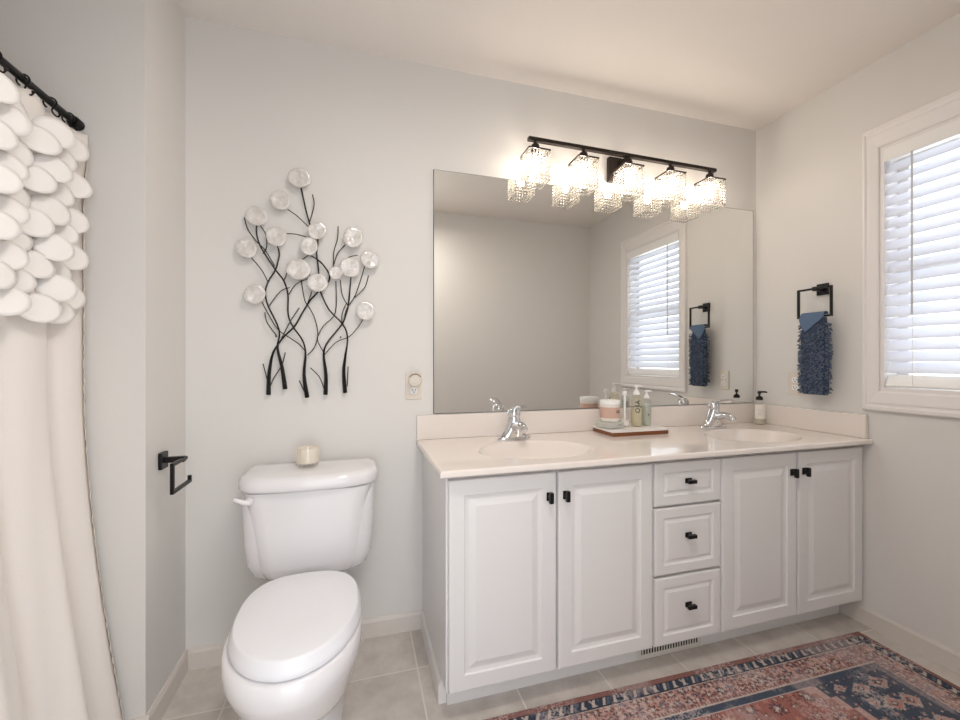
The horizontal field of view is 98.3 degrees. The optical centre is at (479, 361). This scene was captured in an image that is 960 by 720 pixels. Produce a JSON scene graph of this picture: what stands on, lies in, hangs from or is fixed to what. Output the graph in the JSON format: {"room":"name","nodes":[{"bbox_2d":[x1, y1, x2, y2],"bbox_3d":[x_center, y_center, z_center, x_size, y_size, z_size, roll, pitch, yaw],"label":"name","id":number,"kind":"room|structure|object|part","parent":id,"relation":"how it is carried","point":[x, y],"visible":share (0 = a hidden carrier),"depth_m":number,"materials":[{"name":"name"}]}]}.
{"room":"bathroom","nodes":[
{"label":"bathroom","id":0,"kind":"room"},
{"bbox_2d":[0,0,185,719],"bbox_3d":[-1.588,-0.108,1.314,1.070,2.520,0.423,0,0,-16],"label":"wall","id":1,"kind":"structure","parent":0,"point":[118,66],"depth_m":1.25,"materials":[{"name":"white paint"}]},
{"bbox_2d":[0,57,84,130],"bbox_3d":[-0.970,-0.689,0.514,0.032,0.032,1.456,0,0,-16],"label":"curtain rod","id":2,"kind":"object","parent":1,"relation":"attached to","point":[14,71],"visible":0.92,"depth_m":1.07,"materials":[{"name":"black metal"}]},
{"bbox_2d":[0,52,8,72],"bbox_3d":[-1.087,-0.676,0.931,0.043,0.054,0.008,0,0,-24],"label":"curtain ring","id":3,"kind":"object","parent":2,"relation":"hanging from","point":[1,55],"visible":0.99,"depth_m":0.94,"materials":[{"name":"black metal"}]},
{"bbox_2d":[15,73,35,95],"bbox_3d":[-1.111,-0.676,1.014,0.043,0.054,0.008,0,0,-8],"label":"curtain ring","id":4,"kind":"object","parent":2,"relation":"hanging from","point":[33,92],"visible":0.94,"depth_m":1.01,"materials":[{"name":"black metal"}]},
{"bbox_2d":[42,96,61,117],"bbox_3d":[-1.137,-0.676,1.103,0.043,0.054,0.008,0,0,-15],"label":"curtain ring","id":5,"kind":"object","parent":2,"relation":"hanging from","point":[56,104],"visible":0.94,"depth_m":1.10,"materials":[{"name":"black metal"}]},
{"bbox_2d":[61,112,78,130],"bbox_3d":[-1.157,-0.676,1.171,0.043,0.054,0.008,0,0,-10],"label":"curtain ring","id":6,"kind":"object","parent":2,"relation":"hanging from","point":[73,120],"visible":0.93,"depth_m":1.17,"materials":[{"name":"black metal"}]},
{"bbox_2d":[0,72,123,719],"bbox_3d":[-0.958,0.217,0.689,0.167,1.770,1.105,0,0,-16],"label":"shower curtain","id":7,"kind":"object","parent":6,"relation":"hanging from","point":[57,659],"visible":1,"depth_m":1.03,"materials":[{"name":"white fabric"}]},
{"bbox_3d":[-1.097,0.242,1.216,0.113,1.720,0.015,0,0,-16],"label":"hem trim","id":8,"kind":"part","parent":7,"relation":"part of","materials":[{"name":"fabric"}]},
{"bbox_2d":[158,451,191,494],"bbox_3d":[-1.007,0.357,1.354,0.068,0.118,0.148,0,0,-16],"label":"toilet paper holder","id":9,"kind":"object","parent":1,"relation":"attached to","point":[164,459],"visible":1,"depth_m":1.34,"materials":[{"name":"black metal"}]},
{"bbox_3d":[-1.038,0.325,1.361,0.012,0.054,0.048,0,0,-16],"label":"wall plate","id":10,"kind":"part","parent":9,"relation":"part of","materials":[{"name":"black metal"}]},
{"bbox_3d":[-1.006,0.324,1.371,0.056,0.018,0.018,0,0,-16],"label":"post","id":11,"kind":"part","parent":9,"relation":"part of","materials":[{"name":"black metal"}]},
{"bbox_3d":[-0.979,0.367,1.362,0.010,0.097,0.148,0,0,-16],"label":"paper arm","id":12,"kind":"part","parent":9,"relation":"part of","materials":[{"name":"black metal"}]},
{"bbox_2d":[186,17,755,649],"bbox_3d":[0.277,-0.108,2.015,2.904,2.520,0.120,0,0,-16],"label":"wall","id":13,"kind":"structure","parent":0,"point":[369,132],"depth_m":1.70,"materials":[{"name":"white paint"}]},
{"bbox_2d":[126,610,421,719],"bbox_3d":[-1.087,1.114,1.391,1.835,0.076,0.315,0,0,-16],"label":"baseboard","id":14,"kind":"structure","parent":13,"relation":"attached to","point":[207,656],"depth_m":1.56,"materials":[{"name":"wood"}]},
{"bbox_2d":[236,168,378,397],"bbox_3d":[-0.673,-0.306,1.655,0.527,0.903,0.040,0,0,-16],"label":"wall sculpture","id":15,"kind":"object","parent":13,"relation":"attached to","point":[298,269],"visible":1,"depth_m":1.64,"materials":[{"name":"black metal"}]},
{"bbox_2d":[405,372,421,398],"bbox_3d":[-0.284,0.106,1.784,0.072,0.115,0.009,0,0,-16],"label":"power outlet","id":16,"kind":"object","parent":13,"relation":"attached to","point":[411,392],"visible":0.55,"depth_m":1.78,"materials":[{"name":"beige plastic"}]},
{"bbox_2d":[410,387,417,393],"bbox_3d":[-0.284,0.125,1.782,0.034,0.027,0.003,0,0,-16],"label":"receptacle","id":17,"kind":"object","parent":16,"relation":"attached to","point":[413,390],"depth_m":1.78,"materials":[{"name":"white plastic"}]},
{"bbox_2d":[408,374,421,386],"bbox_3d":[-0.277,0.066,1.757,0.058,0.084,0.047,0,0,-16],"label":"plug","id":18,"kind":"object","parent":16,"relation":"attached to","point":[414,380],"visible":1,"depth_m":1.74,"materials":[{"name":"white plastic"}]},
{"bbox_2d":[417,403,758,439],"bbox_3d":[0.637,0.284,2.046,1.892,0.105,0.019,0,0,-16],"label":"backsplash","id":19,"kind":"structure","parent":13,"relation":"attached to","point":[435,426],"depth_m":1.95,"materials":[{"name":"stone"}]},
{"bbox_2d":[433,169,752,413],"bbox_3d":[0.659,-0.304,2.059,1.796,1.066,0.008,0,0,-16],"label":"wall mirror","id":20,"kind":"object","parent":13,"relation":"attached to","point":[549,297],"visible":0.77,"depth_m":2.00,"materials":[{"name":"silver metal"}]},
{"bbox_2d":[520,136,725,212],"bbox_3d":[0.703,-0.891,2.001,1.078,0.237,0.146,1,0,-16],"label":"vanity light","id":21,"kind":"object","parent":13,"relation":"attached to","point":[619,170],"visible":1,"depth_m":1.97,"materials":[{"name":"clear glass"}]},
{"bbox_3d":[0.246,-0.881,1.849,0.035,0.072,0.035,1,0,-16],"label":"bulb","id":22,"kind":"part","parent":21,"relation":"part of","materials":[{"name":"beige glass"}]},
{"bbox_3d":[0.246,-0.924,1.849,0.104,0.006,0.104,1,0,-16],"label":"lamp shade","id":23,"kind":"part","parent":21,"relation":"part of","materials":[{"name":"clear glass"}]},
{"bbox_3d":[0.477,-0.879,1.916,0.035,0.072,0.035,1,0,-16],"label":"bulb","id":24,"kind":"part","parent":21,"relation":"part of","materials":[{"name":"beige glass"}]},
{"bbox_3d":[0.477,-0.922,1.916,0.104,0.006,0.104,1,0,-16],"label":"lamp shade","id":25,"kind":"part","parent":21,"relation":"part of","materials":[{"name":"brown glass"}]},
{"bbox_3d":[0.687,-0.943,2.060,0.120,0.120,0.024,1,0,-16],"label":"wall plate","id":26,"kind":"part","parent":21,"relation":"part of","materials":[{"name":"brown metal"}]},
{"bbox_3d":[0.699,-0.969,2.020,0.024,0.022,0.058,1,0,-16],"label":"bracket arm","id":27,"kind":"part","parent":21,"relation":"part of","materials":[{"name":"brown metal"}]},
{"bbox_3d":[0.708,-0.876,1.984,0.035,0.072,0.035,1,0,-16],"label":"bulb","id":28,"kind":"part","parent":21,"relation":"part of","materials":[{"name":"beige glass"}]},
{"bbox_3d":[0.709,-0.919,1.984,0.104,0.006,0.104,1,0,-16],"label":"lamp shade","id":29,"kind":"part","parent":21,"relation":"part of","materials":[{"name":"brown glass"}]},
{"bbox_3d":[0.940,-0.874,2.051,0.035,0.072,0.035,1,0,-16],"label":"bulb","id":30,"kind":"part","parent":21,"relation":"part of","materials":[{"name":"beige glass"}]},
{"bbox_3d":[0.940,-0.917,2.051,0.104,0.006,0.104,1,0,-16],"label":"lamp shade","id":31,"kind":"part","parent":21,"relation":"part of","materials":[{"name":"clear glass"}]},
{"bbox_3d":[1.171,-0.871,2.118,0.035,0.072,0.035,1,0,-16],"label":"bulb","id":32,"kind":"part","parent":21,"relation":"part of","materials":[{"name":"beige glass"}]},
{"bbox_3d":[1.172,-0.914,2.119,0.104,0.006,0.104,1,0,-16],"label":"lamp shade","id":33,"kind":"part","parent":21,"relation":"part of","materials":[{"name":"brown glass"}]},
{"bbox_2d":[161,612,959,719],"bbox_3d":[0.152,1.177,0.479,3.704,0.050,2.760,0,0,-16],"label":"floor","id":34,"kind":"structure","parent":0,"point":[391,679],"depth_m":1.51,"materials":[{"name":"tile"}]},
{"bbox_2d":[221,458,376,719],"bbox_3d":[-0.554,0.772,1.304,0.471,0.760,0.760,0,0,-16],"label":"toilet","id":35,"kind":"object","parent":34,"relation":"on","point":[290,651],"visible":1,"depth_m":1.26,"materials":[{"name":"white ceramic"}]},
{"bbox_3d":[-0.777,0.464,1.364,0.053,0.037,0.037,0,0,-16],"label":"flush lever","id":36,"kind":"part","parent":35,"relation":"part of","materials":[{"name":"white ceramic"}]},
{"bbox_3d":[-0.509,0.713,1.167,0.342,0.039,0.451,0,0,-16],"label":"lid","id":37,"kind":"part","parent":35,"relation":"part of","materials":[{"name":"white plastic"}]},
{"bbox_2d":[296,445,318,465],"bbox_3d":[-0.649,0.354,1.563,0.082,0.076,0.082,0,0,-16],"label":"candle","id":38,"kind":"object","parent":35,"relation":"on","point":[306,455],"visible":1,"depth_m":1.54,"materials":[{"name":"beige wax"}]},
{"bbox_3d":[-0.623,0.418,1.540,0.471,0.052,0.268,0,0,-16],"label":"tank lid","id":39,"kind":"part","parent":35,"relation":"part of","materials":[{"name":"white ceramic"}]},
{"bbox_3d":[-0.600,0.598,1.460,0.432,0.300,0.060,0,0,-16],"label":"tank panel","id":40,"kind":"part","parent":35,"relation":"part of","materials":[{"name":"white ceramic"}]},
{"bbox_3d":[-0.625,0.603,1.548,0.452,0.314,0.222,0,0,-16],"label":"tank","id":41,"kind":"part","parent":35,"relation":"part of","materials":[{"name":"white ceramic"}]},
{"bbox_2d":[421,445,861,704],"bbox_3d":[0.719,0.754,1.796,1.874,0.795,0.545,0,0,-16],"label":"vanity cabinet","id":42,"kind":"object","parent":34,"relation":"on","point":[530,578],"visible":0.95,"depth_m":1.50,"materials":[{"name":"white paint"}]},
{"bbox_3d":[-0.193,1.114,1.590,0.009,0.075,0.408,0,0,-16],"label":"moulding","id":43,"kind":"part","parent":42,"relation":"part of","materials":[{"name":"white paint"}]},
{"bbox_3d":[0.078,0.712,1.363,0.371,0.672,0.019,0,0,-16],"label":"door","id":44,"kind":"part","parent":42,"relation":"part of","materials":[{"name":"white paint"}]},
{"bbox_3d":[0.235,0.455,1.385,0.018,0.036,0.027,0,0,-16],"label":"knob","id":45,"kind":"part","parent":42,"relation":"part of","materials":[{"name":"black metal"}]},
{"bbox_3d":[0.294,0.455,1.402,0.018,0.036,0.027,0,0,-16],"label":"knob","id":46,"kind":"part","parent":42,"relation":"part of","materials":[{"name":"black metal"}]},
{"bbox_3d":[0.446,0.712,1.470,0.380,0.672,0.019,0,0,-16],"label":"door","id":47,"kind":"part","parent":42,"relation":"part of","materials":[{"name":"white paint"}]},
{"bbox_2d":[416,403,872,478],"bbox_3d":[0.711,0.340,1.791,1.892,0.216,0.550,0,0,-16],"label":"countertop","id":48,"kind":"structure","parent":42,"relation":"on","point":[463,444],"depth_m":1.79,"materials":[{"name":"stone"}]},
{"bbox_2d":[497,405,529,439],"bbox_3d":[0.161,0.259,1.755,0.154,0.153,0.160,0,0,-16],"label":"faucet","id":49,"kind":"object","parent":48,"relation":"on","point":[515,429],"visible":1,"depth_m":1.78,"materials":[{"name":"silver metal"}]},
{"bbox_3d":[0.146,0.329,1.805,0.154,0.014,0.056,0,0,-16],"label":"plate","id":50,"kind":"part","parent":49,"relation":"part of","materials":[{"name":"silver metal"}]},
{"bbox_3d":[0.158,0.213,1.765,0.059,0.062,0.137,0,0,-16],"label":"lever handle","id":51,"kind":"part","parent":49,"relation":"part of","materials":[{"name":"silver metal"}]},
{"bbox_3d":[0.164,0.278,1.744,0.048,0.056,0.136,0,0,-16],"label":"spout","id":52,"kind":"part","parent":49,"relation":"part of","materials":[{"name":"silver metal"}]},
{"bbox_2d":[592,424,669,436],"bbox_3d":[0.711,0.323,1.967,0.304,0.026,0.172,0,0,-16],"label":"tray","id":53,"kind":"object","parent":48,"relation":"on","point":[627,430],"visible":0.8,"depth_m":1.90,"materials":[{"name":"brown wood"}]},
{"bbox_2d":[597,420,622,428],"bbox_3d":[0.609,0.295,1.947,0.088,0.029,0.089,0,0,-28],"label":"square dish","id":54,"kind":"object","parent":53,"relation":"on","point":[608,425],"visible":0.91,"depth_m":1.91,"materials":[{"name":"white ceramic"}]},
{"bbox_2d":[600,399,619,421],"bbox_3d":[0.609,0.231,1.947,0.093,0.099,0.093,0,0,-16],"label":"jar","id":55,"kind":"object","parent":54,"relation":"on","point":[609,408],"visible":1,"depth_m":1.91,"materials":[{"name":"white"}]},
{"bbox_3d":[0.609,0.192,1.947,0.093,0.022,0.093,0,0,-16],"label":"lid","id":56,"kind":"part","parent":55,"relation":"part of","materials":[{"name":"white plastic"}]},
{"bbox_2d":[620,391,628,424],"bbox_3d":[0.692,0.226,1.985,0.040,0.168,0.040,0,0,-16],"label":"pump bottle","id":57,"kind":"object","parent":53,"relation":"on","point":[625,421],"visible":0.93,"depth_m":1.98,"materials":[{"name":"plastic"}]},
{"bbox_2d":[631,385,641,425],"bbox_3d":[0.751,0.211,1.990,0.052,0.197,0.054,0,0,17],"label":"pump bottle","id":58,"kind":"object","parent":53,"relation":"on","point":[636,413],"visible":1,"depth_m":1.97,"materials":[{"name":"beige plastic"}]},
{"bbox_2d":[642,390,651,424],"bbox_3d":[0.810,0.225,2.016,0.042,0.170,0.050,0,0,33],"label":"pump bottle","id":59,"kind":"object","parent":53,"relation":"on","point":[646,408],"visible":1,"depth_m":2.00,"materials":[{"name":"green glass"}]},
{"bbox_2d":[700,399,736,428],"bbox_3d":[1.198,0.259,2.058,0.154,0.153,0.160,0,0,-16],"label":"faucet","id":60,"kind":"object","parent":48,"relation":"on","point":[713,418],"visible":1,"depth_m":2.08,"materials":[{"name":"silver metal"}]},
{"bbox_3d":[1.183,0.329,2.107,0.154,0.014,0.056,0,0,-16],"label":"plate","id":61,"kind":"part","parent":60,"relation":"part of","materials":[{"name":"silver metal"}]},
{"bbox_3d":[1.195,0.213,2.067,0.059,0.062,0.137,0,0,-16],"label":"lever handle","id":62,"kind":"part","parent":60,"relation":"part of","materials":[{"name":"silver metal"}]},
{"bbox_3d":[1.201,0.278,2.046,0.048,0.056,0.136,0,0,-16],"label":"spout","id":63,"kind":"part","parent":60,"relation":"part of","materials":[{"name":"silver metal"}]},
{"bbox_2d":[754,391,767,423],"bbox_3d":[1.500,0.247,2.230,0.058,0.177,0.058,0,0,-16],"label":"soap bottle","id":64,"kind":"object","parent":48,"relation":"on","point":[760,410],"visible":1,"depth_m":2.21,"materials":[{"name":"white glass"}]},
{"bbox_2d":[637,637,700,660],"bbox_3d":[0.750,1.117,1.635,0.300,0.067,0.008,0,0,-16],"label":"floor register","id":65,"kind":"object","parent":42,"relation":"attached to","point":[696,642],"visible":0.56,"depth_m":1.63,"materials":[{"name":"silver metal"}]},
{"bbox_2d":[642,637,698,654],"bbox_3d":[0.751,1.111,1.633,0.264,0.038,0.002,0,0,-16],"label":"grille","id":66,"kind":"object","parent":65,"relation":"attached to","point":[690,643],"depth_m":1.64,"materials":[{"name":"silver metal"}]},
{"bbox_3d":[0.782,0.924,1.568,0.302,0.248,0.019,0,0,-16],"label":"drawer","id":67,"kind":"part","parent":42,"relation":"part of","materials":[{"name":"white paint"}]},
{"bbox_3d":[0.782,0.666,1.568,0.302,0.247,0.019,0,0,-16],"label":"drawer","id":68,"kind":"part","parent":42,"relation":"part of","materials":[{"name":"white paint"}]},
{"bbox_3d":[0.782,0.455,1.568,0.302,0.159,0.019,0,0,-16],"label":"drawer","id":69,"kind":"part","parent":42,"relation":"part of","materials":[{"name":"white paint"}]},
{"bbox_3d":[0.785,0.911,1.545,0.036,0.018,0.027,0,0,-16],"label":"knob","id":70,"kind":"part","parent":42,"relation":"part of","materials":[{"name":"black metal"}]},
{"bbox_3d":[0.785,0.650,1.545,0.036,0.018,0.027,0,0,-16],"label":"knob","id":71,"kind":"part","parent":42,"relation":"part of","materials":[{"name":"black metal"}]},
{"bbox_3d":[0.785,0.447,1.545,0.036,0.018,0.027,0,0,-16],"label":"knob","id":72,"kind":"part","parent":42,"relation":"part of","materials":[{"name":"black metal"}]},
{"bbox_3d":[1.119,0.712,1.666,0.385,0.672,0.019,0,0,-16],"label":"door","id":73,"kind":"part","parent":42,"relation":"part of","materials":[{"name":"white paint"}]},
{"bbox_3d":[1.282,0.455,1.690,0.018,0.036,0.027,0,0,-16],"label":"knob","id":74,"kind":"part","parent":42,"relation":"part of","materials":[{"name":"black metal"}]},
{"bbox_3d":[1.345,0.455,1.708,0.018,0.036,0.027,0,0,-16],"label":"knob","id":75,"kind":"part","parent":42,"relation":"part of","materials":[{"name":"black metal"}]},
{"bbox_3d":[1.494,0.712,1.776,0.379,0.672,0.019,0,0,-16],"label":"door","id":76,"kind":"part","parent":42,"relation":"part of","materials":[{"name":"white paint"}]},
{"bbox_2d":[484,631,959,719],"bbox_3d":[0.840,1.147,1.024,1.860,0.009,1.020,0,0,-15],"label":"area rug","id":77,"kind":"object","parent":34,"relation":"on","point":[851,676],"visible":1,"depth_m":1.44,"materials":[{"name":"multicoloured carpet"}]},
{"bbox_2d":[177,0,959,130],"bbox_3d":[0.012,-1.328,0.959,3.704,0.080,1.760,0,0,-16],"label":"ceiling","id":78,"kind":"structure","parent":0,"point":[746,64],"depth_m":1.65,"materials":[{"name":"white paint"}]},
{"bbox_2d":[756,13,959,651],"bbox_3d":[1.879,-0.108,1.440,0.150,2.520,1.880,0,0,-16],"label":"wall","id":79,"kind":"structure","parent":0,"point":[809,158],"depth_m":1.85,"materials":[{"name":"white paint"}]},
{"bbox_2d":[789,372,802,394],"bbox_3d":[1.601,0.114,2.107,0.009,0.115,0.072,0,0,-16],"label":"power outlet","id":80,"kind":"object","parent":79,"relation":"attached to","point":[793,384],"visible":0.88,"depth_m":2.11,"materials":[{"name":"beige plastic"}]},
{"bbox_2d":[792,385,798,389],"bbox_3d":[1.599,0.133,2.107,0.003,0.027,0.034,0,0,-16],"label":"receptacle","id":81,"kind":"object","parent":80,"relation":"attached to","point":[794,387],"depth_m":2.10,"materials":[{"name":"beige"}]},
{"bbox_2d":[797,283,832,318],"bbox_3d":[1.610,-0.289,1.974,0.066,0.164,0.156,0,0,-16],"label":"towel ring","id":82,"kind":"object","parent":79,"relation":"attached to","point":[825,288],"visible":0.97,"depth_m":1.96,"materials":[{"name":"black metal"}]},
{"bbox_2d":[797,311,832,394],"bbox_3d":[1.579,-0.038,1.964,0.056,0.390,0.139,0,0,-16],"label":"hand towel","id":83,"kind":"object","parent":82,"relation":"hanging from","point":[814,365],"visible":1,"depth_m":1.94,"materials":[{"name":"blue fabric"}]},
{"bbox_3d":[1.607,-0.343,1.974,0.050,0.020,0.020,0,0,-16],"label":"post","id":84,"kind":"part","parent":82,"relation":"part of","materials":[{"name":"black metal"}]},
{"bbox_3d":[1.636,-0.343,1.982,0.012,0.054,0.050,0,0,-16],"label":"wall plate","id":85,"kind":"part","parent":82,"relation":"part of","materials":[{"name":"black metal"}]},
{"bbox_2d":[839,602,959,674],"bbox_3d":[1.843,1.114,1.271,0.012,0.076,1.335,0,0,-16],"label":"baseboard","id":86,"kind":"structure","parent":79,"relation":"attached to","point":[940,653],"depth_m":1.68,"materials":[{"name":"paint"}]},
{"bbox_2d":[862,89,959,418],"bbox_3d":[1.837,-0.395,1.492,0.140,1.211,0.717,0,0,-16],"label":"window","id":87,"kind":"structure","parent":79,"relation":"in","point":[876,396],"depth_m":1.76,"materials":[{"name":"white paint"}]},
{"bbox_2d":[884,119,959,389],"bbox_3d":[1.803,-0.393,1.482,0.067,0.999,0.571,0,0,-16],"label":"window blind","id":88,"kind":"object","parent":87,"relation":"attached to","point":[941,361],"visible":1,"depth_m":1.64,"materials":[{"name":"white plastic"}]},
{"bbox_3d":[1.755,-0.373,1.668,0.054,0.950,0.002,0,0,-16],"label":"ladder cord","id":89,"kind":"part","parent":88,"relation":"part of","materials":[{"name":"white fabric"}]},
{"bbox_3d":[1.805,0.082,1.483,0.033,0.050,0.571,0,0,-16],"label":"rail","id":90,"kind":"part","parent":88,"relation":"part of","materials":[{"name":"white plastic"}]},
{"bbox_3d":[1.888,-0.391,1.507,0.035,1.006,0.575,0,0,-16],"label":"frame","id":91,"kind":"part","parent":87,"relation":"part of","materials":[{"name":"white paint"}]}
]}

